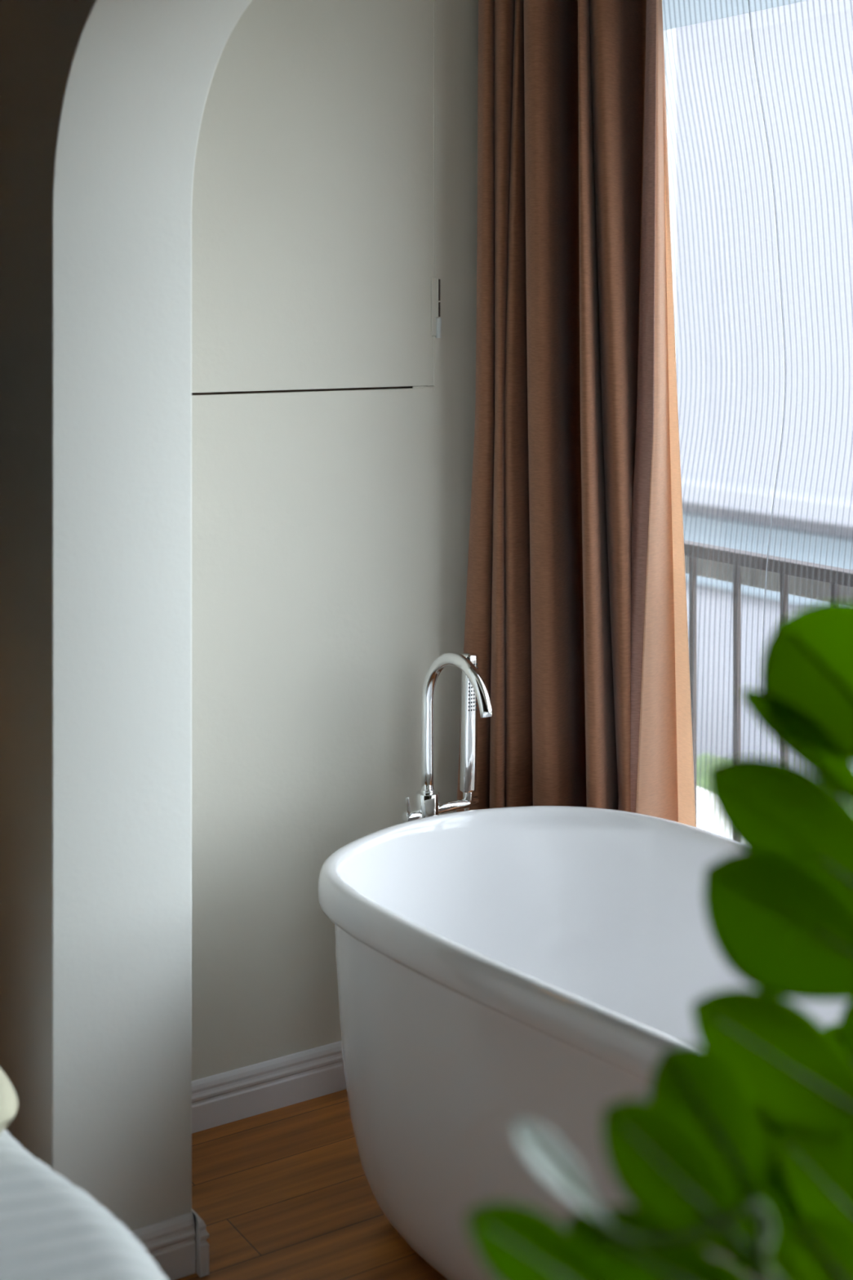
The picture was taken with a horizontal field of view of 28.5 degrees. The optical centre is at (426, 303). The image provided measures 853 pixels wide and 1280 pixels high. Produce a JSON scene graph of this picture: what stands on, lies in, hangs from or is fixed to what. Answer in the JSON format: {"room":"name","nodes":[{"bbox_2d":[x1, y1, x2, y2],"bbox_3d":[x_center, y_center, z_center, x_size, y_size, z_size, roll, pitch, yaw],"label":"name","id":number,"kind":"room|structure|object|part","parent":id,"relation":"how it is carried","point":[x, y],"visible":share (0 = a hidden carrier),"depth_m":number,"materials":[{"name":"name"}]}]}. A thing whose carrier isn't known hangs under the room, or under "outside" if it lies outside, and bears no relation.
{"room":"hotel room","nodes":[
{"label":"hotel room","id":0,"kind":"room"},
{"bbox_2d":[0,0,252,1231],"bbox_3d":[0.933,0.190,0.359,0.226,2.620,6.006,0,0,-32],"label":"wall partition","id":1,"kind":"structure","parent":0,"point":[102,102],"depth_m":2.55,"materials":[{"name":"white paint"}]},
{"bbox_2d":[129,1212,195,1279],"bbox_3d":[-0.571,1.456,2.713,0.240,0.088,0.420,0,0,-32],"label":"baseboard","id":2,"kind":"object","parent":1,"relation":"attached to","point":[171,1243],"visible":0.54,"depth_m":2.58,"materials":[{"name":"white wood"}]},
{"bbox_2d":[191,1208,208,1277],"bbox_3d":[-0.459,1.456,2.775,0.015,0.088,0.434,0,0,-32],"label":"baseboard","id":3,"kind":"structure","parent":1,"relation":"attached to","point":[202,1235],"depth_m":2.59,"materials":[{"name":"white"}]},
{"bbox_2d":[176,1088,445,1279],"bbox_3d":[-0.277,1.550,-0.291,5.620,0.100,6.206,0,0,-32],"label":"floor","id":4,"kind":"structure","parent":0,"point":[285,1193],"depth_m":2.80,"materials":[{"name":"brown wood"}]},
{"bbox_2d":[401,652,493,822],"bbox_3d":[0.034,1.070,3.098,0.152,0.860,0.246,0,0,-5],"label":"faucet","id":5,"kind":"object","parent":4,"relation":"on","point":[428,804],"visible":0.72,"depth_m":3.14,"materials":[{"name":"silver metal"}]},
{"bbox_3d":[-0.034,0.936,3.128,0.007,0.039,0.014,0,0,28],"label":"lever","id":6,"kind":"part","parent":5,"relation":"part of","materials":[{"name":"silver metal"}]},
{"bbox_3d":[0.055,0.780,3.075,0.023,0.280,0.220,0,0,-32],"label":"spout","id":7,"kind":"part","parent":5,"relation":"part of","materials":[{"name":"silver metal"}]},
{"bbox_2d":[459,652,478,810],"bbox_3d":[0.052,1.010,3.205,0.123,0.683,0.051,0,0,-32],"label":"shower","id":8,"kind":"object","parent":5,"relation":"attached to","point":[468,731],"visible":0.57,"depth_m":3.20,"materials":[{"name":"silver metal"}]},
{"bbox_2d":[317,805,848,1279],"bbox_3d":[0.438,1.210,2.400,0.723,0.581,1.522,0,0,-32],"label":"bathtub","id":9,"kind":"object","parent":4,"relation":"on","point":[498,967],"visible":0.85,"depth_m":2.62,"materials":[{"name":"white ceramic"}]},
{"bbox_2d":[466,601,852,1279],"bbox_3d":[0.291,0.859,1.066,0.336,1.281,0.540,0,0,26],"label":"potted plant","id":10,"kind":"object","parent":4,"relation":"on","point":[740,1149],"visible":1,"depth_m":1.10,"materials":[{"name":"green plant"}]},
{"bbox_3d":[0.258,0.845,1.073,0.014,0.653,0.255,0,0,31],"label":"stem","id":11,"kind":"part","parent":10,"relation":"part of","materials":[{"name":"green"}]},
{"bbox_3d":[-0.884,1.275,1.150,1.460,0.450,1.990,0,0,-32],"label":"bed","id":12,"kind":"object","parent":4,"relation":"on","visible":0},
{"bbox_2d":[0,1128,167,1279],"bbox_3d":[-0.820,1.146,1.173,1.633,0.311,2.034,0,0,-32],"label":"duvet","id":13,"kind":"object","parent":12,"relation":"on","point":[51,1228],"visible":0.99,"depth_m":1.81,"materials":[{"name":"grey fabric"}]},
{"bbox_2d":[0,1067,17,1133],"bbox_3d":[-0.880,0.952,2.006,0.710,0.110,0.480,0,0,-27],"label":"pillow","id":14,"kind":"object","parent":13,"relation":"on","point":[8,1099],"visible":1,"depth_m":1.98,"materials":[{"name":"beige fabric"}]},
{"bbox_2d":[191,0,478,1080],"bbox_3d":[-0.117,0.190,3.368,1.427,2.620,0.200,0,0,-32],"label":"wall","id":15,"kind":"structure","parent":0,"point":[331,528],"depth_m":3.19,"materials":[{"name":"beige paint"}]},
{"bbox_2d":[191,1040,346,1133],"bbox_3d":[-0.053,1.456,3.281,1.212,0.088,0.015,0,0,-32],"label":"baseboard","id":16,"kind":"structure","parent":15,"relation":"attached to","point":[246,1091],"depth_m":3.12,"materials":[{"name":"white"}]},
{"bbox_2d":[191,386,413,395],"bbox_3d":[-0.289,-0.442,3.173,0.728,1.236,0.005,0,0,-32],"label":"trim","id":17,"kind":"structure","parent":15,"relation":"attached to","point":[269,391],"depth_m":3.20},
{"bbox_2d":[191,0,433,392],"bbox_3d":[-0.332,-0.444,3.127,0.806,1.211,0.022,0,0,-32],"label":"door","id":18,"kind":"structure","parent":15,"relation":"in","point":[313,195],"depth_m":3.19,"materials":[{"name":"beige paint"}]},
{"bbox_2d":[412,0,435,390],"bbox_3d":[-0.005,-0.398,3.322,0.051,1.139,0.004,0,0,-32],"label":"trim","id":19,"kind":"structure","parent":15,"relation":"attached to","point":[433,386],"depth_m":3.33,"materials":[{"name":"beige paint"}]},
{"bbox_2d":[431,276,441,337],"bbox_3d":[0.020,0.007,3.333,0.021,0.121,0.012,0,0,-32],"label":"hinge","id":20,"kind":"object","parent":15,"relation":"attached to","point":[436,322],"visible":1,"depth_m":3.33,"materials":[{"name":"beige paint"}]},
{"bbox_3d":[0.328,-1.030,3.176,0.380,0.024,0.524,0,0,-32],"label":"curtain rod","id":21,"kind":"object","parent":15,"relation":"attached to","visible":0},
{"bbox_2d":[456,0,696,826],"bbox_3d":[0.280,0.235,3.248,0.339,2.470,0.395,0,0,-32],"label":"curtain","id":22,"kind":"object","parent":21,"relation":"hanging from","point":[576,626],"visible":0.67,"depth_m":3.21,"materials":[{"name":"fabric"}]},
{"bbox_3d":[2.053,0.190,1.189,0.100,2.620,6.206,0,0,-32],"label":"wall window","id":23,"kind":"structure","parent":0,"visible":0},
{"bbox_2d":[662,27,676,368],"bbox_3d":[1.576,0.155,1.949,0.050,2.030,4.000,0,0,-32],"label":"window","id":24,"kind":"structure","parent":23,"relation":"attached to","point":[673,30],"depth_m":3.62,"materials":[{"name":"white"}]},
{"bbox_2d":[662,0,806,31],"bbox_3d":[0.829,-0.711,2.985,0.032,0.280,1.430,0,0,-32],"label":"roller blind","id":25,"kind":"object","parent":23,"relation":"attached to","point":[666,2],"visible":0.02,"depth_m":3.40,"materials":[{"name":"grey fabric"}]},
{"label":"outside","id":26,"kind":"structure","parent":0,"visible":0},
{"bbox_2d":[676,0,852,779],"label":"window","id":27,"kind":"structure","parent":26,"point":[847,2],"depth_m":9.91,"materials":[{"name":"grey"}]},
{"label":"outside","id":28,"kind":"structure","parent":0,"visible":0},
{"bbox_2d":[696,752,852,809],"bbox_3d":[1.198,4.901,8.723,1.711,5.624,18.813,0,0,-32],"label":"hedge","id":29,"kind":"object","parent":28,"point":[703,756],"visible":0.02,"depth_m":8.52,"materials":[{"name":"green plant"}]},
{"bbox_3d":[0.613,-0.865,3.078,0.065,0.040,1.040,0,0,-32],"label":"track","id":30,"kind":"object","parent":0,"visible":0},
{"bbox_2d":[662,0,780,840],"bbox_3d":[0.512,0.120,3.330,0.124,1.920,0.428,0,0,-32],"label":"sheer curtain","id":31,"kind":"object","parent":30,"relation":"hanging from","point":[663,0],"visible":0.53,"depth_m":3.27,"materials":[{"name":"white fabric"}]},
{"bbox_2d":[747,0,852,804],"bbox_3d":[0.770,0.120,2.933,0.124,1.920,0.526,0,0,-32],"label":"sheer curtain","id":32,"kind":"object","parent":30,"relation":"hanging from","point":[748,1],"visible":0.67,"depth_m":3.09,"materials":[{"name":"white fabric"}]},
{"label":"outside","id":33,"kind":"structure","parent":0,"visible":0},
{"bbox_2d":[696,786,733,839],"bbox_3d":[2.119,1.515,1.998,0.880,0.210,7.900,0,0,-32],"label":"balcony slab","id":34,"kind":"object","parent":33,"point":[702,790],"depth_m":4.62,"materials":[{"name":"beige"}]},
{"bbox_2d":[684,540,852,841],"bbox_3d":[1.647,0.971,2.112,0.065,0.878,5.000,0,0,-32],"label":"balcony railing","id":35,"kind":"object","parent":34,"relation":"on","point":[840,572],"visible":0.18,"depth_m":3.61,"materials":[{"name":"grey metal"}]},
{"bbox_3d":[1.634,0.546,2.104,0.035,0.028,5.000,0,0,-32],"label":"rail","id":36,"kind":"part","parent":35,"relation":"part of","materials":[{"name":"grey metal"}]},
{"bbox_3d":[1.666,0.588,2.124,0.020,0.044,5.000,0,0,-32],"label":"rail","id":37,"kind":"part","parent":35,"relation":"part of","materials":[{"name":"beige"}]}
]}

